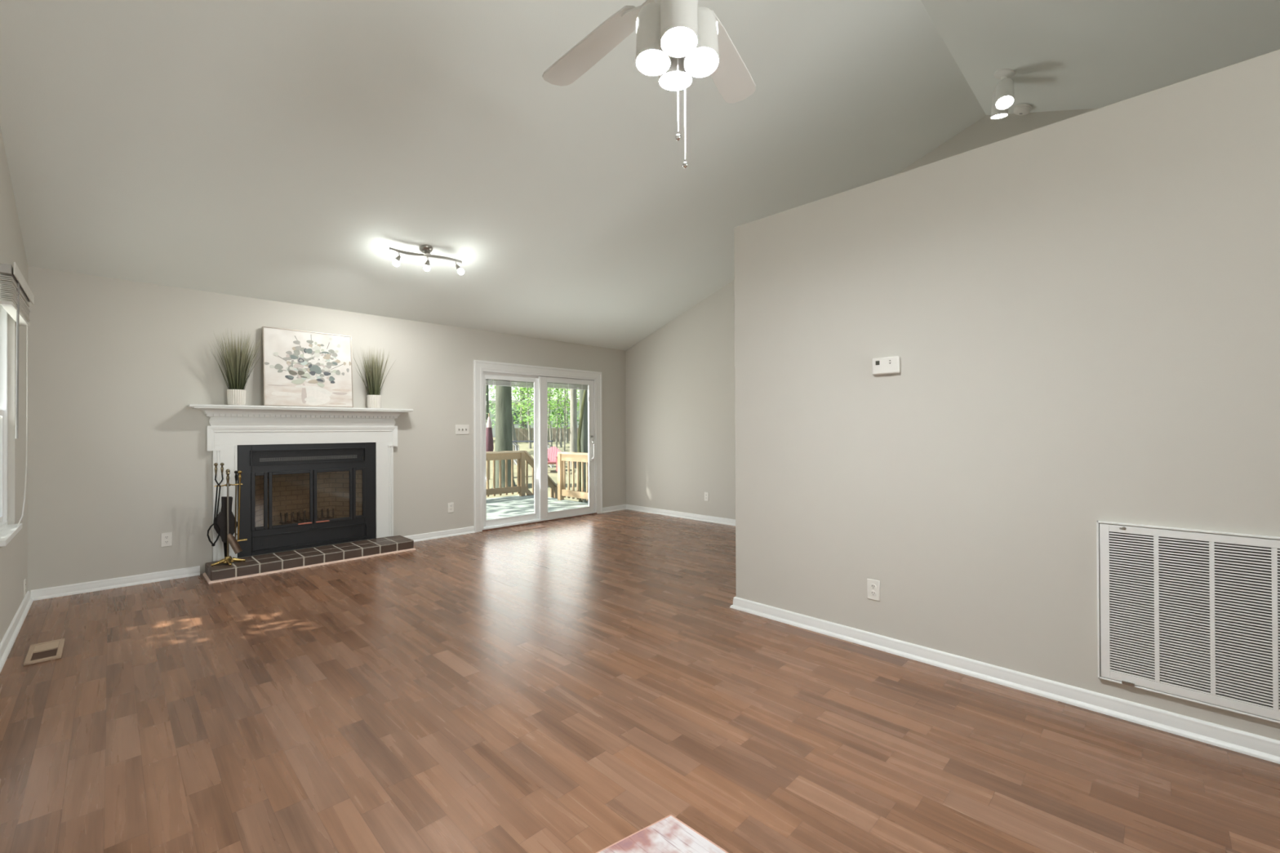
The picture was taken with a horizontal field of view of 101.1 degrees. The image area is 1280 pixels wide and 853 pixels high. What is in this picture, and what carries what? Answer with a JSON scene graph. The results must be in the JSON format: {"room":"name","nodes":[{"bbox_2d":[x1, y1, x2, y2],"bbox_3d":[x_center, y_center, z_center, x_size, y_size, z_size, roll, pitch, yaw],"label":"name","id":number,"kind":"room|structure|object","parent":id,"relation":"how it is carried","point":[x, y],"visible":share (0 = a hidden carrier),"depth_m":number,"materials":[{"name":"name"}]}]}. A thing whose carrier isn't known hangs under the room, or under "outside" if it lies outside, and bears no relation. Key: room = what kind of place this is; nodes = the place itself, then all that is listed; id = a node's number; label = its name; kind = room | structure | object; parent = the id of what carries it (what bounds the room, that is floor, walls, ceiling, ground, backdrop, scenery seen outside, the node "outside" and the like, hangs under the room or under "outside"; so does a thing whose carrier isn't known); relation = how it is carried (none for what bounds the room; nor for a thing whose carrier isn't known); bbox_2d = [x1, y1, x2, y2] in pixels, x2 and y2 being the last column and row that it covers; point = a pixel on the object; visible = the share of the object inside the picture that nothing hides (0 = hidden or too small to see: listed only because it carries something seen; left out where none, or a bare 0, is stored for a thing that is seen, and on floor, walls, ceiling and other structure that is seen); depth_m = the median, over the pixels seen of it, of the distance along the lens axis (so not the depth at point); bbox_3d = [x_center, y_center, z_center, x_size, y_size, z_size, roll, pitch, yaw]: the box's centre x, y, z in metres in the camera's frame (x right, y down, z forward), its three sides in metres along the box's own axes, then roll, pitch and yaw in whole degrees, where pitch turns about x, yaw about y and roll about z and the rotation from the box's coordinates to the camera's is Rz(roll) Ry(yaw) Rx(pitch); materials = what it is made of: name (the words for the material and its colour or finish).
{"room":"living room","nodes":[
{"label":"living room","id":0,"kind":"room"},
{"bbox_2d":[0,126,27,643],"bbox_3d":[-1.193,-0.822,0.463,9.874,4.219,0.140,-1,0,45],"label":"wall","id":1,"kind":"structure","parent":0,"point":[13,556],"depth_m":3.44,"materials":[{"name":"paint"}]},
{"bbox_2d":[0,285,22,546],"bbox_3d":[-3.857,-0.095,3.153,0.774,1.526,0.147,-1,0,45],"label":"window","id":2,"kind":"structure","parent":1,"relation":"in","point":[7,532],"depth_m":3.40,"materials":[{"name":"white plastic"}]},
{"bbox_2d":[0,262,34,526],"bbox_3d":[-3.869,-0.140,3.273,1.020,1.550,0.066,-1,0,45],"label":"window blind","id":3,"kind":"object","parent":2,"relation":"attached to","point":[15,294],"visible":1,"depth_m":3.12,"materials":[{"name":"white wood"}]},
{"bbox_2d":[0,591,33,672],"bbox_3d":[-1.120,1.249,0.510,9.864,0.078,0.030,-1,0,45],"label":"baseboard","id":4,"kind":"structure","parent":1,"relation":"attached to","point":[10,637],"depth_m":3.30,"materials":[{"name":"white paint"}]},
{"bbox_2d":[23,578,26,596],"bbox_3d":[-4.458,1.168,3.817,0.072,0.118,0.009,-1,0,45],"label":"wall outlet","id":5,"kind":"object","parent":1,"relation":"attached to","point":[24,580],"visible":1,"depth_m":3.80,"materials":[{"name":"white plastic"}]},
{"bbox_2d":[213,496,237,557],"bbox_3d":[-3.713,0.918,4.717,0.070,0.578,0.161,-1,0,45],"label":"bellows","id":6,"kind":"object","parent":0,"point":[222,516],"visible":0.67,"depth_m":4.69,"materials":[{"name":"metal"}]},
{"bbox_2d":[27,266,626,591],"bbox_3d":[-2.486,0.052,6.261,0.150,2.537,6.557,-1,0,45],"label":"wall","id":7,"kind":"structure","parent":0,"point":[119,460],"depth_m":4.56,"materials":[{"name":"paint"}]},
{"bbox_2d":[30,565,199,600],"bbox_3d":[-4.264,1.281,4.335,0.030,0.078,0.988,-1,0,45],"label":"baseboard","id":8,"kind":"structure","parent":7,"relation":"attached to","point":[103,584],"depth_m":4.29,"materials":[{"name":"white paint"}]},
{"bbox_2d":[160,532,172,546],"bbox_3d":[-4.080,0.975,4.538,0.009,0.118,0.072,-1,0,45],"label":"wall outlet","id":9,"kind":"object","parent":7,"relation":"attached to","point":[166,538],"visible":1,"depth_m":4.54,"materials":[{"name":"white plastic"}]},
{"bbox_2d":[187,404,413,561],"bbox_3d":[-3.256,0.510,5.257,0.170,1.407,1.903,-1,0,45],"label":"fireplace mantel","id":10,"kind":"object","parent":7,"relation":"attached to","point":[231,426],"visible":0.93,"depth_m":5.18,"materials":[{"name":"white paint"}]},
{"bbox_2d":[208,329,264,404],"bbox_3d":[-3.631,-0.550,4.774,0.369,0.712,0.403,0,0,31],"label":"potted grass","id":11,"kind":"object","parent":10,"relation":"on","point":[237,366],"depth_m":4.78,"materials":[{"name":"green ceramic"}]},
{"bbox_2d":[226,389,245,404],"bbox_3d":[-3.691,-0.265,4.817,0.140,0.142,0.140,-1,0,45],"label":"pot","id":12,"kind":"object","parent":11,"relation":"on","point":[234,397],"depth_m":4.77,"materials":[{"name":"white ceramic"}]},
{"bbox_2d":[187,404,413,411],"bbox_3d":[-3.259,-0.181,5.260,0.170,0.025,1.903,-1,0,45],"label":"mantel shelf","id":13,"kind":"object","parent":10,"relation":"attached to","point":[200,406],"depth_m":4.99,"materials":[{"name":"white paint"}]},
{"bbox_2d":[237,442,375,557],"bbox_3d":[-3.425,0.694,5.421,0.428,1.041,1.208,-1,0,45],"label":"fireplace insert","id":14,"kind":"object","parent":10,"relation":"in","point":[294,496],"visible":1,"depth_m":5.37,"materials":[{"name":"black paint"}]},
{"bbox_2d":[249,447,365,466],"bbox_3d":[-3.313,0.296,5.306,0.061,0.147,1.006,-1,0,45],"label":"vent","id":15,"kind":"object","parent":14,"relation":"attached to","point":[259,456],"depth_m":5.27,"materials":[{"name":"black metal"}]},
{"bbox_2d":[262,326,353,407],"bbox_3d":[-3.292,-0.572,5.248,0.102,0.756,0.768,-1,0,45],"label":"framed painting","id":16,"kind":"object","parent":10,"relation":"on","point":[301,368],"visible":1,"depth_m":5.22,"materials":[{"name":"paint"}]},
{"bbox_2d":[352,346,392,408],"bbox_3d":[-2.799,-0.529,5.624,0.292,0.669,0.443,-1,0,45],"label":"potted grass","id":17,"kind":"object","parent":10,"relation":"on","point":[374,399],"depth_m":5.61,"materials":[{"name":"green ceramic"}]},
{"bbox_2d":[366,395,381,408],"bbox_3d":[-2.856,-0.265,5.656,0.140,0.142,0.140,-1,0,45],"label":"pot","id":18,"kind":"object","parent":17,"relation":"on","point":[373,401],"depth_m":5.60,"materials":[{"name":"white ceramic"}]},
{"bbox_2d":[403,526,475,542],"bbox_3d":[-2.371,1.281,6.239,0.030,0.078,0.878,-1,0,45],"label":"baseboard","id":19,"kind":"structure","parent":7,"relation":"attached to","point":[431,535],"depth_m":6.25,"materials":[{"name":"white paint"}]},
{"bbox_2d":[448,502,453,512],"bbox_3d":[-2.280,0.978,6.348,0.009,0.118,0.072,-1,0,45],"label":"wall outlet","id":20,"kind":"object","parent":7,"relation":"attached to","point":[451,505],"visible":1,"depth_m":6.34,"materials":[{"name":"white plastic"}]},
{"bbox_2d":[455,424,469,434],"bbox_3d":[-2.174,0.038,6.455,0.020,0.116,0.176,-1,0,45],"label":"light switch","id":21,"kind":"object","parent":7,"relation":"attached to","point":[460,428],"visible":1,"depth_m":6.46,"materials":[{"name":"white plastic"}]},
{"bbox_2d":[485,378,533,387],"bbox_3d":[-1.738,-0.576,7.050,0.017,0.074,0.739,-1,0,45],"label":"raised blind","id":22,"kind":"object","parent":7,"relation":"attached to","point":[491,381],"depth_m":7.06,"materials":[{"name":"white fabric"}]},
{"bbox_2d":[473,360,602,532],"bbox_3d":[-1.366,0.245,7.346,0.206,2.151,2.102,-1,0,45],"label":"door","id":23,"kind":"structure","parent":7,"relation":"in","point":[540,377],"depth_m":7.31,"materials":[{"name":"white paint"}]},
{"bbox_2d":[547,382,588,390],"bbox_3d":[-1.048,-0.586,7.654,0.017,0.074,0.749,-1,0,45],"label":"raised blind","id":24,"kind":"object","parent":7,"relation":"attached to","point":[576,384],"depth_m":7.68,"materials":[{"name":"white fabric"}]},
{"bbox_2d":[602,504,626,512],"bbox_3d":[-0.398,1.281,8.222,0.030,0.078,0.502,-1,0,45],"label":"baseboard","id":25,"kind":"structure","parent":7,"relation":"attached to","point":[606,509],"depth_m":8.22,"materials":[{"name":"white paint"}]},
{"bbox_2d":[0,509,1279,852],"bbox_3d":[1.069,1.348,2.717,10.174,0.120,6.567,-1,0,45],"label":"floor","id":26,"kind":"structure","parent":0,"point":[581,684],"depth_m":2.22,"materials":[{"name":"laminate"}]},
{"bbox_2d":[22,638,65,666],"bbox_3d":[-3.446,1.303,3.051,0.363,0.014,0.140,-1,0,45],"label":"floor vent","id":27,"kind":"object","parent":26,"relation":"in","point":[51,650],"visible":1,"depth_m":3.04,"materials":[{"name":"beige plastic"}]},
{"bbox_2d":[202,535,416,583],"bbox_3d":[-3.142,1.267,5.156,0.399,0.102,1.723,-1,0,45],"label":"hearth","id":28,"kind":"object","parent":26,"relation":"on","point":[265,564],"visible":0.98,"depth_m":4.97,"materials":[{"name":"tile"}]},
{"bbox_2d":[210,469,245,566],"bbox_3d":[-3.641,0.797,4.664,0.201,0.838,0.172,0,0,-8],"label":"stand","id":29,"kind":"object","parent":28,"relation":"on","point":[228,559],"visible":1,"depth_m":4.67,"materials":[{"name":"gold metal"}]},
{"bbox_2d":[207,462,224,546],"bbox_3d":[-3.709,0.682,4.603,0.029,0.727,0.119,-1,0,45],"label":"tongs","id":30,"kind":"object","parent":29,"relation":"hanging from","point":[215,464],"visible":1,"depth_m":4.61,"materials":[{"name":"metal"}]},
{"bbox_2d":[226,471,242,554],"bbox_3d":[-3.609,0.768,4.683,0.037,0.734,0.116,-1,0,45],"label":"shovel","id":31,"kind":"object","parent":29,"relation":"hanging from","point":[232,540],"visible":1,"depth_m":4.65,"materials":[{"name":"gold metal"}]},
{"bbox_2d":[234,470,238,537],"bbox_3d":[-3.626,0.712,4.729,0.029,0.633,0.029,0,0,-9],"label":"fire poker","id":32,"kind":"object","parent":29,"relation":"hanging from","point":[236,471],"visible":0.98,"depth_m":4.72,"materials":[{"name":"metal"}]},
{"bbox_2d":[236,471,247,541],"bbox_3d":[-3.583,0.711,4.726,0.039,0.631,0.088,-1,0,45],"label":"rake","id":33,"kind":"object","parent":29,"relation":"hanging from","point":[238,472],"visible":1,"depth_m":4.71,"materials":[{"name":"gold metal"}]},
{"bbox_2d":[512,524,544,531],"bbox_3d":[-1.438,1.316,6.812,0.135,0.005,0.430,-1,0,45],"label":"floor vent","id":34,"kind":"object","parent":26,"relation":"in","point":[539,526],"visible":1,"depth_m":6.79,"materials":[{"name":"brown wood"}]},
{"bbox_2d":[595,814,728,852],"bbox_3d":[0.017,1.278,0.677,1.856,0.010,1.631,-1,0,45],"label":"area rug","id":35,"kind":"object","parent":26,"relation":"on","point":[668,834],"visible":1,"depth_m":1.62,"materials":[{"name":"fabric"}]},
{"bbox_2d":[0,0,1279,350],"bbox_3d":[1.057,-2.108,2.737,10.174,1.926,6.557,-1,0,45],"label":"ceiling","id":36,"kind":"structure","parent":0,"point":[274,150],"depth_m":3.84,"materials":[{"name":"paint"}]},
{"bbox_2d":[388,244,464,275],"bbox_3d":[-1.978,-1.554,4.891,0.669,0.236,0.117,0,0,-37],"label":"track light","id":37,"kind":"object","parent":36,"relation":"attached to","point":[425,250],"visible":1,"depth_m":4.86,"materials":[{"name":"silver metal"}]},
{"bbox_2d":[542,0,755,168],"bbox_3d":[0.087,-1.906,1.839,1.385,2.011,1.437,-1,0,45],"label":"ceiling fan","id":38,"kind":"object","parent":36,"relation":"hanging from","point":[677,41],"visible":1,"depth_m":1.84,"materials":[{"name":"white plastic"}]},
{"bbox_2d":[990,68,1015,119],"bbox_3d":[2.937,-2.692,4.250,0.150,0.333,0.350,0,0,26],"label":"ceiling spotlight","id":39,"kind":"object","parent":36,"relation":"attached to","point":[1002,99],"visible":1,"depth_m":4.17,"materials":[{"name":"white metal"}]},
{"bbox_2d":[1013,103,1032,115],"bbox_3d":[3.387,-2.804,4.657,0.135,0.085,0.140,-1,0,45],"label":"smoke detector","id":40,"kind":"object","parent":36,"relation":"attached to","point":[1021,108],"visible":1,"depth_m":4.62,"materials":[{"name":"white plastic"}]},
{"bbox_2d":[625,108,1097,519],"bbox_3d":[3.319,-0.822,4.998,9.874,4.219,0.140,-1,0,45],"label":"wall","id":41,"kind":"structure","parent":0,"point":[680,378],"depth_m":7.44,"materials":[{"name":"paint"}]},
{"bbox_2d":[626,504,735,525],"bbox_3d":[3.272,1.249,4.925,9.864,0.078,0.030,-1,0,45],"label":"baseboard","id":42,"kind":"structure","parent":41,"relation":"attached to","point":[646,509],"depth_m":7.56,"materials":[{"name":"white paint"}]},
{"bbox_2d":[704,492,708,501],"bbox_3d":[0.918,0.969,7.281,0.072,0.118,0.009,-1,0,45],"label":"wall outlet","id":43,"kind":"object","parent":41,"relation":"attached to","point":[706,494],"visible":1,"depth_m":7.27,"materials":[{"name":"white plastic"}]},
{"bbox_2d":[733,48,1279,740],"bbox_3d":[2.830,-0.086,1.716,5.947,2.722,0.125,-1,0,45],"label":"wall","id":44,"kind":"structure","parent":0,"point":[1080,313],"depth_m":2.59,"materials":[{"name":"paint"}]},
{"bbox_2d":[866,578,879,600],"bbox_3d":[1.365,0.955,3.079,0.072,0.118,0.009,-1,0,45],"label":"wall outlet","id":45,"kind":"object","parent":44,"relation":"attached to","point":[873,585],"visible":1,"depth_m":3.08,"materials":[{"name":"white plastic"}]},
{"bbox_2d":[870,583,875,589],"bbox_3d":[1.363,0.935,3.078,0.033,0.029,0.004,-1,0,45],"label":"receptacle","id":46,"kind":"object","parent":45,"relation":"attached to","point":[873,586],"depth_m":3.08,"materials":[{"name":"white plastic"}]},
{"bbox_2d":[870,591,875,595],"bbox_3d":[1.363,0.975,3.077,0.033,0.029,0.004,-1,0,45],"label":"receptacle","id":47,"kind":"object","parent":45,"relation":"attached to","point":[872,593],"depth_m":3.08,"materials":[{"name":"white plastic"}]},
{"bbox_2d":[871,355,900,374],"bbox_3d":[1.409,-0.349,3.018,0.150,0.096,0.032,-1,0,45],"label":"thermostat","id":48,"kind":"object","parent":44,"relation":"attached to","point":[888,365],"visible":1,"depth_m":3.00,"materials":[{"name":"white plastic"}]},
{"bbox_2d":[729,596,1279,764],"bbox_3d":[2.825,1.236,1.721,5.977,0.078,0.185,-1,0,45],"label":"baseboard","id":49,"kind":"structure","parent":44,"relation":"attached to","point":[1255,745],"depth_m":2.50,"materials":[{"name":"white paint"}]},
{"bbox_2d":[1096,520,1279,723],"bbox_3d":[2.337,0.776,2.099,0.778,0.706,0.027,-1,0,45],"label":"air vent","id":50,"kind":"object","parent":44,"relation":"in","point":[1194,616],"visible":1,"depth_m":2.16,"materials":[{"name":"white metal"}]},
{"label":"outside","id":51,"kind":"structure","parent":0,"visible":0},
{"bbox_2d":[486,494,588,519],"bbox_3d":[-4.470,1.542,6.760,3.354,0.220,9.280,-1,0,45],"label":"deck","id":52,"kind":"object","parent":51,"point":[513,505],"visible":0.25,"depth_m":9.51,"materials":[{"name":"grey wood"}]},
{"bbox_2d":[485,450,524,497],"bbox_3d":[-4.012,0.972,9.372,0.140,0.940,4.520,-1,0,45],"label":"deck railing","id":53,"kind":"object","parent":52,"relation":"on","point":[519,455],"visible":0.16,"depth_m":10.71,"materials":[{"name":"brown wood"}]},
{"bbox_2d":[524,450,557,498],"bbox_3d":[-2.107,1.562,11.253,0.140,2.120,0.825,-1,0,45],"label":"stair railing","id":54,"kind":"object","parent":52,"relation":"attached to","point":[529,460],"visible":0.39,"depth_m":11.10,"materials":[{"name":"brown wood"}]},
{"bbox_2d":[557,451,588,501],"bbox_3d":[-0.855,0.958,9.596,2.050,0.940,0.140,-1,0,45],"label":"deck railing","id":55,"kind":"object","parent":52,"relation":"on","point":[562,456],"visible":0.37,"depth_m":10.05,"materials":[{"name":"brown wood"}]},
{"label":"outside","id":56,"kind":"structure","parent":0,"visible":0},
{"bbox_2d":[485,437,578,501],"bbox_3d":[-0.919,1.305,42.454,114.400,2.050,86.900,-1,0,45],"label":"ground","id":57,"kind":"structure","parent":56,"point":[552,473],"depth_m":15.94,"materials":[{"name":"brown soil"}]},
{"bbox_2d":[485,413,493,479],"bbox_3d":[-4.294,0.565,14.991,0.250,1.892,0.250,-1,0,45],"label":"parasol","id":58,"kind":"object","parent":57,"relation":"on","point":[489,437],"visible":0.84,"depth_m":14.92,"materials":[{"name":"red fabric"}]},
{"bbox_2d":[485,380,513,430],"bbox_3d":[-6.767,-2.743,22.284,2.634,8.153,2.238,0,0,-6],"label":"tree","id":59,"kind":"object","parent":57,"relation":"on","point":[486,386],"visible":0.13,"depth_m":22.09,"materials":[{"name":"green plant"}]},
{"bbox_2d":[511,383,533,427],"bbox_3d":[-7.486,-2.981,33.909,2.518,8.153,2.486,-1,0,45],"label":"tree","id":60,"kind":"object","parent":57,"relation":"on","point":[525,422],"visible":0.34,"depth_m":33.92,"materials":[{"name":"green plant"}]},
{"bbox_2d":[488,380,559,429],"bbox_3d":[-8.104,-4.467,33.769,6.714,11.150,7.547,-1,0,45],"label":"tree","id":61,"kind":"object","parent":57,"relation":"on","point":[522,424],"visible":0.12,"depth_m":33.45,"materials":[{"name":"green plant"}]},
{"bbox_2d":[491,379,563,488],"bbox_3d":[-2.915,-3.362,14.129,4.725,10.343,4.804,-1,0,45],"label":"oak tree","id":62,"kind":"object","parent":57,"relation":"on","point":[504,437],"visible":0.16,"depth_m":13.81,"materials":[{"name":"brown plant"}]},
{"bbox_2d":[511,383,554,448],"bbox_3d":[-5.702,-2.843,26.325,2.517,8.152,3.246,-1,0,45],"label":"young tree","id":63,"kind":"object","parent":57,"relation":"on","point":[527,393],"visible":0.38,"depth_m":25.97,"materials":[{"name":"green plant"}]},
{"bbox_2d":[512,440,554,467],"bbox_3d":[-3.462,0.900,17.027,1.327,0.862,0.441,0,0,1],"label":"garden bench","id":64,"kind":"object","parent":57,"relation":"on","point":[514,442],"visible":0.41,"depth_m":16.84,"materials":[{"name":"white paint"}]},
{"bbox_2d":[488,378,579,437],"bbox_3d":[-9.667,-1.449,43.641,15.000,5.150,7.200,0,0,0],"label":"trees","id":65,"kind":"object","parent":57,"relation":"on","point":[516,425],"visible":0.03,"depth_m":40.64,"materials":[{"name":"green plant"}]},
{"bbox_2d":[515,382,555,444],"bbox_3d":[-5.752,-2.916,30.157,3.036,8.152,2.510,-1,0,45],"label":"tree","id":66,"kind":"object","parent":57,"relation":"on","point":[552,382],"visible":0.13,"depth_m":29.95,"materials":[{"name":"green plant"}]},
{"bbox_2d":[494,382,579,464],"bbox_3d":[-3.664,-3.140,18.153,2.383,9.161,3.427,-1,0,45],"label":"oak tree","id":67,"kind":"object","parent":57,"relation":"on","point":[513,433],"visible":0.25,"depth_m":17.96,"materials":[{"name":"green plant"}]},
{"bbox_2d":[511,382,569,443],"bbox_3d":[-3.703,-2.697,19.837,2.596,8.151,2.496,0,0,-7],"label":"young tree","id":68,"kind":"object","parent":57,"relation":"on","point":[523,408],"visible":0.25,"depth_m":20.00,"materials":[{"name":"green plant"}]},
{"bbox_2d":[521,387,569,447],"bbox_3d":[-4.313,-2.817,23.613,2.286,8.152,2.996,0,0,-21],"label":"young tree","id":69,"kind":"object","parent":57,"relation":"on","point":[550,430],"visible":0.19,"depth_m":23.95,"materials":[{"name":"green plant"}]},
{"bbox_2d":[515,427,578,441],"bbox_3d":[-4.686,0.591,33.623,7.900,1.300,0.141,0,0,-5],"label":"fence","id":70,"kind":"object","parent":57,"relation":"on","point":[522,434],"visible":0.07,"depth_m":33.36,"materials":[{"name":"brown wood"}]},
{"bbox_2d":[523,383,570,455],"bbox_3d":[-3.771,-2.758,21.728,2.356,8.151,2.919,0,0,-8],"label":"young tree","id":71,"kind":"object","parent":57,"relation":"on","point":[557,394],"visible":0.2,"depth_m":21.98,"materials":[{"name":"green plant"}]},
{"bbox_2d":[547,445,560,471],"bbox_3d":[-2.710,0.975,16.072,0.624,0.745,0.727,0,0,5],"label":"chair","id":72,"kind":"object","parent":57,"relation":"on","point":[553,460],"visible":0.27,"depth_m":16.29,"materials":[{"name":"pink plastic"}]},
{"bbox_2d":[547,382,579,451],"bbox_3d":[-2.596,-2.669,19.449,2.707,8.151,2.580,0,0,-21],"label":"young tree","id":73,"kind":"object","parent":57,"relation":"on","point":[564,397],"visible":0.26,"depth_m":18.96,"materials":[{"name":"green plant"}]},
{"bbox_2d":[552,385,579,447],"bbox_3d":[-3.888,-2.869,27.223,3.029,8.151,2.294,0,0,14],"label":"young tree","id":74,"kind":"object","parent":57,"relation":"on","point":[560,440],"visible":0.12,"depth_m":26.97,"materials":[{"name":"green plant"}]},
{"bbox_2d":[553,389,579,443],"bbox_3d":[-3.940,-2.943,30.932,2.464,8.152,2.294,-1,0,45],"label":"tree","id":75,"kind":"object","parent":57,"relation":"on","point":[566,391],"visible":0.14,"depth_m":30.91,"materials":[{"name":"green plant"}]},
{"bbox_2d":[569,383,579,468],"bbox_3d":[-1.292,-3.115,17.110,1.871,9.150,2.209,-1,0,45],"label":"oak tree","id":76,"kind":"object","parent":57,"relation":"on","point":[573,399],"visible":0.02,"depth_m":16.91,"materials":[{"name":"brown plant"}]},
{"bbox_2d":[577,384,586,502],"bbox_3d":[-0.924,0.066,10.465,1.117,4.394,1.208,-1,0,45],"label":"young tree","id":77,"kind":"object","parent":57,"relation":"on","point":[579,437],"visible":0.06,"depth_m":10.47,"materials":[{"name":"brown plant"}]},
{"bbox_2d":[577,385,588,502],"bbox_3d":[-1.266,-1.969,11.856,2.656,8.150,2.602,-1,0,45],"label":"oak tree","id":78,"kind":"object","parent":57,"relation":"on","point":[584,441],"visible":0.02,"depth_m":11.94,"materials":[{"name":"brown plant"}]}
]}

